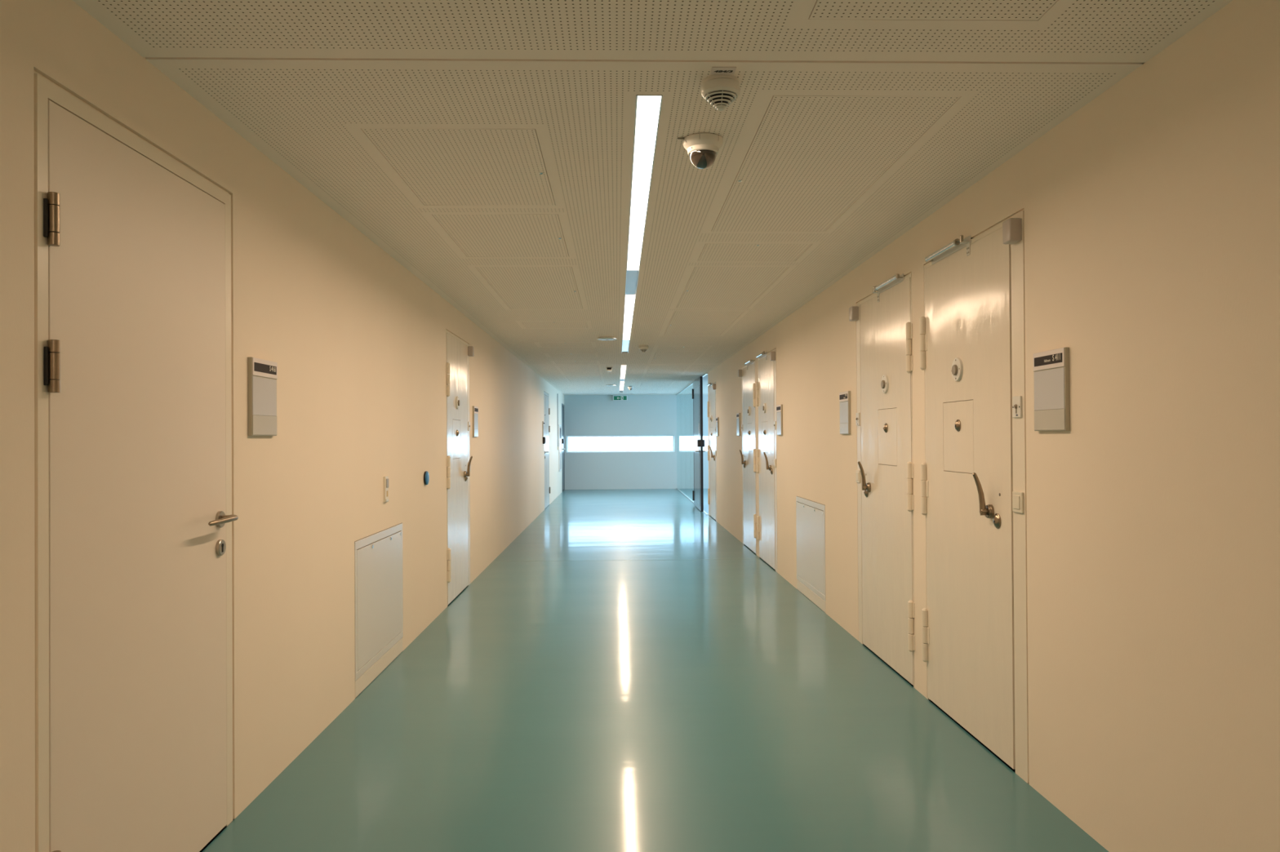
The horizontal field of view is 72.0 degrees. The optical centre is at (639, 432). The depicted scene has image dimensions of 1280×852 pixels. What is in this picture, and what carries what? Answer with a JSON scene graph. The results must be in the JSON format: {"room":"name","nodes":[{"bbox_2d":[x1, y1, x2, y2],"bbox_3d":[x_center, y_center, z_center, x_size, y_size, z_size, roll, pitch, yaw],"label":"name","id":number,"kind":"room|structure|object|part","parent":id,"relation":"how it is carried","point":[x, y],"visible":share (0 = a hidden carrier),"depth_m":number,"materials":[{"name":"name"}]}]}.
{"room":"prison interior","nodes":[
{"label":"prison interior","id":0,"kind":"room"},
{"bbox_2d":[0,0,564,851],"bbox_3d":[-1.541,0.158,7.537,0.060,2.430,29.150,0,0,-1],"label":"wall","id":1,"kind":"structure","parent":0,"point":[356,340],"depth_m":3.52,"materials":[{"name":"beige paint"}]},
{"bbox_2d":[34,70,238,851],"bbox_3d":[-1.376,0.248,2.507,0.130,2.148,1.033,0,0,-1],"label":"door","id":2,"kind":"structure","parent":1,"relation":"in","point":[133,516],"depth_m":2.37,"materials":[{"name":"white wood"}]},
{"bbox_3d":[-1.368,-0.153,2.028,0.008,0.089,0.006,0,0,-1],"label":"hinge plate","id":3,"kind":"part","parent":2,"relation":"part of","materials":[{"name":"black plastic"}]},
{"bbox_3d":[-1.370,-0.495,2.030,0.008,0.089,0.006,0,0,-1],"label":"hinge plate","id":4,"kind":"part","parent":2,"relation":"part of","materials":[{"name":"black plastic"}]},
{"bbox_3d":[-1.386,0.288,2.913,0.010,0.055,0.055,0,0,-1],"label":"handle","id":5,"kind":"part","parent":2,"relation":"part of","materials":[{"name":"silver metal"}]},
{"bbox_3d":[-1.350,0.282,2.822,0.062,0.020,0.201,0,0,-1],"label":"lever","id":6,"kind":"part","parent":2,"relation":"part of","materials":[{"name":"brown metal"}]},
{"bbox_2d":[247,356,277,435],"bbox_3d":[-1.393,-0.128,3.258,0.019,0.281,0.230,0,0,-1],"label":"room sign","id":7,"kind":"object","parent":1,"relation":"attached to","point":[262,375],"visible":1,"depth_m":3.23,"materials":[{"name":"beige plastic"}]},
{"bbox_2d":[354,523,403,697],"bbox_3d":[-1.447,0.944,4.897,0.034,0.782,0.977,0,0,-1],"label":"hatch","id":8,"kind":"object","parent":1,"relation":"attached to","point":[378,557],"visible":0.88,"depth_m":4.82,"materials":[{"name":"white metal"}]},
{"bbox_2d":[383,475,388,502],"bbox_3d":[-1.437,0.323,4.993,0.016,0.146,0.064,0,0,-1],"label":"plate","id":9,"kind":"object","parent":1,"relation":"attached to","point":[386,477],"visible":1,"depth_m":4.97,"materials":[{"name":"beige plastic"}]},
{"bbox_2d":[423,471,429,484],"bbox_3d":[-1.461,0.314,6.038,0.022,0.095,0.095,0,0,-1],"label":"disc","id":10,"kind":"object","parent":1,"relation":"attached to","point":[426,477],"visible":1,"depth_m":6.01,"materials":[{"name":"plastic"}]},
{"bbox_2d":[445,329,472,604],"bbox_3d":[-1.497,0.277,7.337,0.134,2.150,1.088,0,0,-1],"label":"door","id":11,"kind":"structure","parent":1,"relation":"in","point":[457,365],"depth_m":7.26,"materials":[{"name":"beige metal"}]},
{"bbox_2d":[467,422,470,431],"bbox_3d":[-1.513,-0.053,7.823,0.013,0.081,0.066,0,0,-1],"label":"switch","id":12,"kind":"object","parent":11,"relation":"attached to","point":[468,423],"visible":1,"depth_m":7.80,"materials":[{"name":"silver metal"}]},
{"bbox_3d":[-1.464,0.292,7.577,0.056,0.175,0.027,0,0,-1],"label":"lever","id":13,"kind":"part","parent":11,"relation":"part of","materials":[{"name":"brown metal"}]},
{"bbox_2d":[467,346,474,356],"bbox_3d":[-1.501,-0.719,7.835,0.046,0.088,0.068,0,0,-1],"label":"sensor box","id":14,"kind":"object","parent":11,"relation":"attached to","point":[470,348],"visible":1,"depth_m":7.80,"materials":[{"name":"beige plastic"}]},
{"bbox_2d":[472,405,478,436],"bbox_3d":[-1.519,-0.098,8.147,0.019,0.281,0.225,0,0,-1],"label":"room sign","id":15,"kind":"object","parent":1,"relation":"attached to","point":[475,409],"visible":1,"depth_m":8.10,"materials":[{"name":"beige plastic"}]},
{"bbox_2d":[542,421,544,437],"bbox_3d":[-1.714,-0.053,15.722,0.019,0.281,0.280,0,0,-1],"label":"room sign","id":16,"kind":"object","parent":1,"relation":"attached to","point":[543,422],"visible":0.92,"depth_m":15.59,"materials":[{"name":"beige plastic"}]},
{"bbox_2d":[543,391,550,509],"bbox_3d":[-1.738,0.329,16.542,0.130,2.156,1.172,0,0,-1],"label":"door","id":17,"kind":"structure","parent":1,"relation":"in","point":[546,410],"depth_m":16.52,"materials":[{"name":"white metal"}]},
{"bbox_3d":[-1.773,0.330,16.541,0.058,2.156,1.172,0,0,-1],"label":"frame","id":18,"kind":"part","parent":17,"relation":"part of","materials":[{"name":"white metal"}]},
{"bbox_2d":[557,413,559,449],"bbox_3d":[-1.803,-0.230,19.512,0.040,1.250,0.080,0,0,-1],"label":"conduit","id":19,"kind":"object","parent":1,"relation":"attached to","point":[557,413],"visible":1,"depth_m":19.50,"materials":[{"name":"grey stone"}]},
{"bbox_2d":[558,424,561,471],"bbox_3d":[-1.823,0.359,20.198,0.028,1.060,0.620,0,0,-1],"label":"window","id":20,"kind":"structure","parent":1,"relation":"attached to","point":[559,425],"depth_m":19.97,"materials":[{"name":"white"}]},
{"bbox_3d":[-1.815,0.359,20.198,0.007,0.980,0.540,0,0,-1],"label":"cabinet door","id":21,"kind":"part","parent":20,"relation":"part of","materials":[{"name":"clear glass"}]},
{"bbox_2d":[561,403,564,490],"bbox_3d":[-1.866,0.374,21.580,0.109,2.127,0.995,0,0,-1],"label":"door","id":22,"kind":"structure","parent":1,"relation":"in","point":[562,405],"depth_m":21.60,"materials":[{"name":"grey metal"}]},
{"bbox_2d":[564,395,708,489],"bbox_3d":[1.307,0.228,22.315,6.637,2.430,0.250,0,0,-1],"label":"wall","id":23,"kind":"structure","parent":0,"point":[584,415],"depth_m":22.14,"materials":[{"name":"white paint"}]},
{"bbox_2d":[566,435,674,453],"bbox_3d":[-0.478,0.294,22.230,2.714,0.425,0.168,0,0,-1],"label":"window","id":24,"kind":"structure","parent":23,"relation":"in","point":[673,436],"depth_m":22.27,"materials":[{"name":"white glass"}]},
{"bbox_3d":[-0.476,0.502,22.203,2.714,0.007,0.118,0,0,-1],"label":"sill","id":25,"kind":"part","parent":24,"relation":"part of","materials":[{"name":"white"}]},
{"bbox_2d":[613,395,627,400],"bbox_3d":[-0.486,-0.863,22.110,0.368,0.146,0.080,0,0,-1],"label":"exit sign","id":26,"kind":"object","parent":23,"relation":"attached to","point":[615,397],"visible":1,"depth_m":22.07,"materials":[{"name":"green plastic"}]},
{"bbox_2d":[71,0,1232,395],"bbox_3d":[1.764,-1.061,7.635,6.667,0.050,29.160,0,0,-1],"label":"ceiling","id":27,"kind":"structure","parent":0,"point":[300,81],"depth_m":2.77,"materials":[{"name":"beige paint"}]},
{"bbox_2d":[361,128,555,205],"bbox_3d":[-0.674,-1.052,3.543,0.597,0.024,1.001,0,0,-1],"label":"ceiling hatch","id":28,"kind":"object","parent":27,"relation":"attached to","point":[442,166],"visible":0.98,"depth_m":3.45,"materials":[{"name":"silver metal"}]},
{"bbox_2d":[432,214,568,257],"bbox_3d":[-0.704,-1.045,4.701,0.597,0.024,0.987,0,0,-1],"label":"ceiling hatch","id":29,"kind":"object","parent":27,"relation":"attached to","point":[476,235],"visible":0.98,"depth_m":4.62,"materials":[{"name":"silver metal"}]},
{"bbox_2d":[475,266,582,309],"bbox_3d":[-0.748,-1.035,6.405,0.597,0.024,1.815,0,0,-1],"label":"ceiling hatch","id":30,"kind":"object","parent":27,"relation":"attached to","point":[519,287],"visible":0.98,"depth_m":6.22,"materials":[{"name":"silver metal"}]},
{"bbox_2d":[520,321,587,328],"bbox_3d":[-0.798,-1.023,8.345,0.597,0.023,0.487,0,0,-1],"label":"ceiling hatch","id":31,"kind":"object","parent":27,"relation":"attached to","point":[527,324],"visible":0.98,"depth_m":8.30,"materials":[{"name":"silver metal"}]},
{"bbox_2d":[566,376,602,382],"bbox_3d":[-1.000,-0.976,16.161,0.597,0.024,1.810,0,0,-1],"label":"ceiling hatch","id":32,"kind":"object","parent":27,"relation":"attached to","point":[572,379],"visible":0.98,"depth_m":16.07,"materials":[{"name":"silver metal"}]},
{"bbox_2d":[597,337,616,340],"bbox_3d":[-0.349,-1.000,9.430,0.210,0.024,0.210,0,0,-1],"label":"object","id":33,"kind":"object","parent":27,"relation":"attached to","point":[598,338],"visible":1,"depth_m":9.37,"materials":[{"name":"white plastic"}]},
{"bbox_2d":[606,367,612,371],"bbox_3d":[-0.462,-0.959,13.397,0.096,0.060,0.064,0,0,-1],"label":"sensor","id":34,"kind":"object","parent":27,"relation":"attached to","point":[608,369],"visible":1,"depth_m":13.37,"materials":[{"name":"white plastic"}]},
{"bbox_2d":[619,364,626,392],"bbox_3d":[-0.336,-0.990,16.981,0.082,0.046,7.943,0,0,-1],"label":"ceiling light","id":35,"kind":"object","parent":27,"relation":"attached to","point":[623,369],"visible":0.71,"depth_m":15.62,"materials":[{"name":"white plastic"}]},
{"bbox_2d":[619,381,623,390],"bbox_3d":[-0.376,-0.971,18.533,0.073,0.004,3.149,0,0,-1],"label":"diffuser","id":36,"kind":"object","parent":35,"relation":"attached to","point":[621,384],"depth_m":18.31,"materials":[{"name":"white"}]},
{"bbox_2d":[620,365,626,378],"bbox_3d":[-0.276,-0.995,14.629,0.073,0.004,3.228,0,0,-1],"label":"diffuser","id":37,"kind":"object","parent":35,"relation":"attached to","point":[623,369],"depth_m":14.45,"materials":[{"name":"white plastic"}]},
{"bbox_2d":[622,94,662,353],"bbox_3d":[-0.078,-1.050,6.960,0.082,0.046,8.421,0,0,-1],"label":"ceiling light","id":38,"kind":"object","parent":27,"relation":"attached to","point":[647,112],"visible":0.75,"depth_m":3.81,"materials":[{"name":"white plastic"}]},
{"bbox_2d":[622,294,635,339],"bbox_3d":[-0.110,-1.033,8.196,0.073,0.004,3.066,0,0,-1],"label":"diffuser","id":39,"kind":"object","parent":38,"relation":"attached to","point":[629,300],"depth_m":7.74,"materials":[{"name":"white plastic"}]},
{"bbox_2d":[626,96,660,270],"bbox_3d":[-0.007,-1.057,4.219,0.073,0.004,2.926,0,0,-1],"label":"diffuser","id":40,"kind":"object","parent":38,"relation":"attached to","point":[647,112],"depth_m":3.53,"materials":[{"name":"white plastic"}]},
{"bbox_2d":[638,345,648,353],"bbox_3d":[0.048,-0.967,10.261,0.117,0.086,0.117,0,0,-1],"label":"smoke detector","id":41,"kind":"object","parent":27,"relation":"attached to","point":[643,348],"visible":1,"depth_m":10.22,"materials":[{"name":"white plastic"}]},
{"bbox_2d":[640,382,672,386],"bbox_3d":[0.329,-0.974,17.846,0.593,0.024,1.790,0,0,-1],"label":"ceiling hatch","id":42,"kind":"object","parent":27,"relation":"attached to","point":[643,384],"visible":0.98,"depth_m":17.69,"materials":[{"name":"silver metal"}]},
{"bbox_2d":[644,375,679,377],"bbox_3d":[0.390,-0.988,15.509,0.593,0.023,0.485,0,0,-1],"label":"ceiling hatch","id":43,"kind":"object","parent":27,"relation":"attached to","point":[646,376],"visible":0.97,"depth_m":15.52,"materials":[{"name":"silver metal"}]},
{"bbox_2d":[645,365,688,374],"bbox_3d":[0.427,-0.997,14.057,0.593,0.024,1.810,0,0,-1],"label":"ceiling hatch","id":44,"kind":"object","parent":27,"relation":"attached to","point":[652,370],"visible":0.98,"depth_m":14.01,"materials":[{"name":"silver metal"}]},
{"bbox_2d":[650,351,702,364],"bbox_3d":[0.482,-1.010,11.906,0.593,0.024,1.814,0,0,-1],"label":"ceiling hatch","id":45,"kind":"object","parent":27,"relation":"attached to","point":[660,357],"visible":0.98,"depth_m":11.85,"materials":[{"name":"silver metal"}]},
{"bbox_2d":[677,133,722,168],"bbox_3d":[0.228,-1.000,3.163,0.143,0.105,0.143,-1,0,34],"label":"dome camera","id":46,"kind":"object","parent":27,"relation":"attached to","point":[702,148],"visible":1,"depth_m":3.12,"materials":[{"name":"white plastic"}]},
{"bbox_2d":[663,311,744,336],"bbox_3d":[0.573,-1.031,8.387,0.593,0.024,1.813,0,0,-1],"label":"ceiling hatch","id":47,"kind":"object","parent":27,"relation":"attached to","point":[682,323],"visible":0.97,"depth_m":8.23,"materials":[{"name":"silver metal"}]},
{"bbox_2d":[701,75,740,111],"bbox_3d":[0.244,-1.013,2.647,0.117,0.086,0.117,0,0,-1],"label":"smoke detector","id":48,"kind":"object","parent":27,"relation":"attached to","point":[719,91],"visible":1,"depth_m":2.61,"materials":[{"name":"white plastic"}]},
{"bbox_2d":[704,88,736,108],"bbox_3d":[0.244,-0.993,2.647,0.095,0.039,0.104,0,0,-1],"label":"grille","id":49,"kind":"object","parent":48,"relation":"attached to","point":[717,98],"depth_m":2.62,"materials":[{"name":"white plastic"}]},
{"bbox_2d":[710,66,736,75],"bbox_3d":[0.244,-1.054,2.569,0.071,0.003,0.049,0,0,-1],"label":"number tag","id":50,"kind":"object","parent":27,"relation":"attached to","point":[715,70],"visible":1,"depth_m":2.56,"materials":[{"name":"white plastic"}]},
{"bbox_2d":[675,266,788,308],"bbox_3d":[0.624,-1.042,6.424,0.593,0.024,1.763,0,0,-1],"label":"ceiling hatch","id":51,"kind":"object","parent":27,"relation":"attached to","point":[707,287],"visible":0.98,"depth_m":6.22,"materials":[{"name":"silver metal"}]},
{"bbox_2d":[697,244,811,261],"bbox_3d":[0.657,-1.050,5.124,0.593,0.023,0.481,0,0,-1],"label":"ceiling hatch","id":52,"kind":"object","parent":27,"relation":"attached to","point":[710,252],"visible":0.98,"depth_m":5.11,"materials":[{"name":"silver metal"}]},
{"bbox_2d":[711,95,960,231],"bbox_3d":[0.695,-1.059,3.679,0.593,0.024,1.817,0,0,-1],"label":"ceiling hatch","id":53,"kind":"object","parent":27,"relation":"attached to","point":[809,158],"visible":0.98,"depth_m":3.35,"materials":[{"name":"silver metal"}]},
{"bbox_2d":[808,0,1057,20],"bbox_3d":[0.754,-1.073,1.360,0.593,0.024,1.808,0,0,-1],"label":"ceiling hatch","id":54,"kind":"object","parent":27,"relation":"attached to","point":[949,10],"visible":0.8,"depth_m":2.21,"materials":[{"name":"silver metal"}]},
{"bbox_2d":[199,488,1108,851],"bbox_3d":[1.804,1.359,7.601,7.017,0.050,29.220,0,0,-1],"label":"floor","id":55,"kind":"structure","parent":0,"point":[658,698],"depth_m":3.88,"materials":[{"name":"teal plastic"}]},
{"bbox_2d":[675,373,708,515],"bbox_3d":[1.036,0.218,18.437,0.034,2.369,7.486,0,0,-1],"label":"glass wall","id":56,"kind":"structure","parent":55,"relation":"on","point":[685,457],"depth_m":19.32,"materials":[{"name":"clear glass"}]},
{"bbox_3d":[0.957,0.232,21.497,0.010,2.333,1.360,0,0,-1],"label":"glass pane","id":57,"kind":"part","parent":56,"relation":"part of","materials":[{"name":"clear glass"}]},
{"bbox_3d":[0.992,0.224,20.134,0.010,2.333,1.354,0,0,-1],"label":"glass pane","id":58,"kind":"part","parent":56,"relation":"part of","materials":[{"name":"clear glass"}]},
{"bbox_3d":[1.027,0.216,18.775,0.010,2.333,1.354,0,0,-1],"label":"glass pane","id":59,"kind":"part","parent":56,"relation":"part of","materials":[{"name":"clear glass"}]},
{"bbox_3d":[1.029,-0.959,18.444,0.030,0.015,7.486,0,0,-1],"label":"head rail","id":60,"kind":"part","parent":56,"relation":"part of","materials":[{"name":"silver metal"}]},
{"bbox_3d":[1.061,0.208,17.462,0.010,2.333,1.260,0,0,-1],"label":"glass pane","id":61,"kind":"part","parent":56,"relation":"part of","materials":[{"name":"clear glass"}]},
{"bbox_3d":[1.042,1.391,18.430,0.034,0.022,7.486,0,0,-1],"label":"floor rail","id":62,"kind":"part","parent":56,"relation":"part of","materials":[{"name":"silver metal"}]},
{"bbox_2d":[692,376,706,511],"bbox_3d":[1.062,0.209,16.009,0.185,2.338,1.635,0,0,-1],"label":"door","id":63,"kind":"structure","parent":56,"relation":"in","point":[697,391],"depth_m":15.62,"materials":[{"name":"grey metal"}]},
{"bbox_3d":[1.038,0.237,16.012,0.005,2.122,1.360,0,0,-1],"label":"panel moulding","id":64,"kind":"part","parent":63,"relation":"part of","materials":[{"name":"grey metal"}]},
{"bbox_2d":[707,0,1279,851],"bbox_3d":[1.457,0.119,3.863,0.060,2.430,21.650,0,0,-1],"label":"wall","id":65,"kind":"structure","parent":0,"point":[1152,210],"depth_m":2.56,"materials":[{"name":"beige paint"}]},
{"bbox_2d":[519,559,709,561],"bbox_3d":[-0.129,1.355,9.324,2.839,0.001,0.008,0,0,-1],"label":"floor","id":66,"kind":"structure","parent":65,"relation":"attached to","point":[692,559],"depth_m":9.32,"materials":[{"name":"teal"}]},
{"bbox_2d":[706,382,716,521],"bbox_3d":[1.157,0.293,14.041,0.134,2.166,1.088,0,0,-1],"label":"door","id":67,"kind":"structure","parent":65,"relation":"in","point":[712,447],"depth_m":14.03,"materials":[{"name":"white metal"}]},
{"bbox_2d":[715,417,719,435],"bbox_3d":[1.174,-0.084,13.278,0.019,0.281,0.225,0,0,-1],"label":"room sign","id":68,"kind":"object","parent":65,"relation":"attached to","point":[717,418],"visible":1,"depth_m":13.19,"materials":[{"name":"beige"}]},
{"bbox_2d":[736,413,740,435],"bbox_3d":[1.233,-0.098,10.969,0.019,0.281,0.225,0,0,-1],"label":"room sign","id":69,"kind":"object","parent":65,"relation":"attached to","point":[738,415],"visible":1,"depth_m":10.92,"materials":[{"name":"beige plastic"}]},
{"bbox_2d":[739,360,756,555],"bbox_3d":[1.256,0.269,10.192,0.134,2.166,1.069,0,0,-1],"label":"door","id":70,"kind":"structure","parent":65,"relation":"in","point":[748,454],"depth_m":10.13,"materials":[{"name":"white metal"}]},
{"bbox_2d":[737,369,742,377],"bbox_3d":[1.223,-0.718,10.699,0.046,0.088,0.068,0,0,-1],"label":"sensor box","id":71,"kind":"object","parent":70,"relation":"attached to","point":[740,371],"visible":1,"depth_m":10.66,"materials":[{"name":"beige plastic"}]},
{"bbox_3d":[1.211,0.293,10.439,0.056,0.175,0.027,0,0,-1],"label":"lever","id":72,"kind":"part","parent":70,"relation":"part of","materials":[{"name":"brown metal"}]},
{"bbox_2d":[755,348,777,572],"bbox_3d":[1.288,0.262,8.953,0.134,2.166,1.088,0,0,-1],"label":"door","id":73,"kind":"structure","parent":65,"relation":"in","point":[766,387],"depth_m":8.91,"materials":[{"name":"white metal"}]},
{"bbox_3d":[1.255,0.283,8.713,0.056,0.175,0.027,0,0,-1],"label":"lever","id":74,"kind":"part","parent":73,"relation":"part of","materials":[{"name":"brown metal"}]},
{"bbox_2d":[769,351,775,360],"bbox_3d":[1.281,-0.732,8.466,0.046,0.088,0.068,0,0,-1],"label":"sensor box","id":75,"kind":"object","parent":73,"relation":"attached to","point":[772,354],"visible":1,"depth_m":8.43,"materials":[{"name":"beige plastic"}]},
{"bbox_2d":[773,458,776,467],"bbox_3d":[1.303,0.297,8.468,0.012,0.079,0.080,0,0,-1],"label":"light switch","id":76,"kind":"object","parent":73,"relation":"attached to","point":[775,460],"visible":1,"depth_m":8.44,"materials":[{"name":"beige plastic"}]},
{"bbox_2d":[776,404,782,435],"bbox_3d":[1.305,-0.115,8.200,0.019,0.281,0.225,0,0,-1],"label":"room sign","id":77,"kind":"object","parent":65,"relation":"attached to","point":[779,407],"visible":1,"depth_m":8.14,"materials":[{"name":"beige"}]},
{"bbox_2d":[795,496,826,613],"bbox_3d":[1.359,0.936,6.979,0.034,0.790,1.029,0,0,-1],"label":"hatch","id":78,"kind":"object","parent":65,"relation":"attached to","point":[810,515],"visible":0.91,"depth_m":6.92,"materials":[{"name":"white metal"}]},
{"bbox_2d":[839,391,850,434],"bbox_3d":[1.365,-0.129,5.851,0.019,0.281,0.225,0,0,-1],"label":"room sign","id":79,"kind":"object","parent":65,"relation":"attached to","point":[844,397],"visible":1,"depth_m":5.81,"materials":[{"name":"beige"}]},
{"bbox_2d":[856,272,915,688],"bbox_3d":[1.388,0.239,5.062,0.134,2.166,1.069,0,0,-1],"label":"door","id":80,"kind":"structure","parent":65,"relation":"in","point":[884,325],"depth_m":4.97,"materials":[{"name":"beige metal"}]},
{"bbox_2d":[848,306,858,321],"bbox_3d":[1.355,-0.749,5.568,0.046,0.088,0.068,0,0,-1],"label":"sensor box","id":81,"kind":"object","parent":80,"relation":"attached to","point":[854,310],"visible":1,"depth_m":5.54,"materials":[{"name":"beige plastic"}]},
{"bbox_2d":[855,413,859,425],"bbox_3d":[1.375,-0.083,5.557,0.013,0.081,0.066,0,0,-1],"label":"switch","id":82,"kind":"object","parent":80,"relation":"attached to","point":[857,415],"visible":1,"depth_m":5.55,"materials":[{"name":"silver metal"}]},
{"bbox_2d":[855,470,860,483],"bbox_3d":[1.378,0.279,5.556,0.012,0.079,0.080,0,0,-1],"label":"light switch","id":83,"kind":"object","parent":80,"relation":"attached to","point":[857,472],"visible":0.99,"depth_m":5.54,"materials":[{"name":"beige plastic"}]},
{"bbox_3d":[1.343,0.263,5.309,0.056,0.175,0.027,0,0,-1],"label":"lever","id":84,"kind":"part","parent":80,"relation":"part of","materials":[{"name":"brown metal"}]},
{"bbox_3d":[1.379,0.333,5.310,0.020,0.057,0.057,0,0,-1],"label":"lever handle","id":85,"kind":"part","parent":80,"relation":"part of","materials":[{"name":"brown metal"}]},
{"bbox_3d":[1.371,-0.829,4.888,0.035,0.033,0.440,0,0,-3],"label":"closer rod","id":86,"kind":"part","parent":80,"relation":"part of","materials":[{"name":"silver metal"}]},
{"bbox_2d":[920,209,1028,783],"bbox_3d":[1.420,0.231,3.827,0.134,2.166,1.088,0,0,-1],"label":"door","id":87,"kind":"structure","parent":65,"relation":"in","point":[975,617],"depth_m":3.72,"materials":[{"name":"beige metal"}]},
{"bbox_3d":[1.394,-0.834,4.021,0.035,0.033,0.440,0,0,0],"label":"closer rod","id":88,"kind":"part","parent":87,"relation":"part of","materials":[{"name":"silver metal"}]},
{"bbox_3d":[1.387,0.252,3.586,0.056,0.175,0.027,0,0,-1],"label":"lever","id":89,"kind":"part","parent":87,"relation":"part of","materials":[{"name":"brown metal"}]},
{"bbox_3d":[1.424,0.323,3.586,0.020,0.057,0.057,0,0,-1],"label":"lever handle","id":90,"kind":"part","parent":87,"relation":"part of","materials":[{"name":"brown metal"}]},
{"bbox_2d":[1002,217,1022,244],"bbox_3d":[1.413,-0.763,3.340,0.046,0.088,0.068,0,0,-1],"label":"sensor box","id":91,"kind":"object","parent":87,"relation":"attached to","point":[1012,227],"visible":1,"depth_m":3.31,"materials":[{"name":"beige plastic"}]},
{"bbox_3d":[1.433,-0.763,3.341,0.006,0.082,0.068,0,0,-1],"label":"plate","id":92,"kind":"part","parent":91,"relation":"part of","materials":[{"name":"beige plastic"}]},
{"bbox_2d":[1012,395,1022,417],"bbox_3d":[1.433,-0.096,3.345,0.013,0.081,0.066,0,0,-1],"label":"switch","id":93,"kind":"object","parent":87,"relation":"attached to","point":[1016,401],"visible":1,"depth_m":3.33,"materials":[{"name":"white plastic"}]},
{"bbox_2d":[1012,491,1023,513],"bbox_3d":[1.435,0.266,3.342,0.012,0.079,0.080,0,0,-1],"label":"light switch","id":94,"kind":"object","parent":87,"relation":"attached to","point":[1017,497],"visible":1,"depth_m":3.33,"materials":[{"name":"beige plastic"}]},
{"bbox_2d":[1032,346,1070,431],"bbox_3d":[1.437,-0.145,3.076,0.019,0.281,0.224,0,0,-1],"label":"room sign","id":95,"kind":"object","parent":65,"relation":"attached to","point":[1051,367],"visible":1,"depth_m":3.05,"materials":[{"name":"beige plastic"}]}
]}

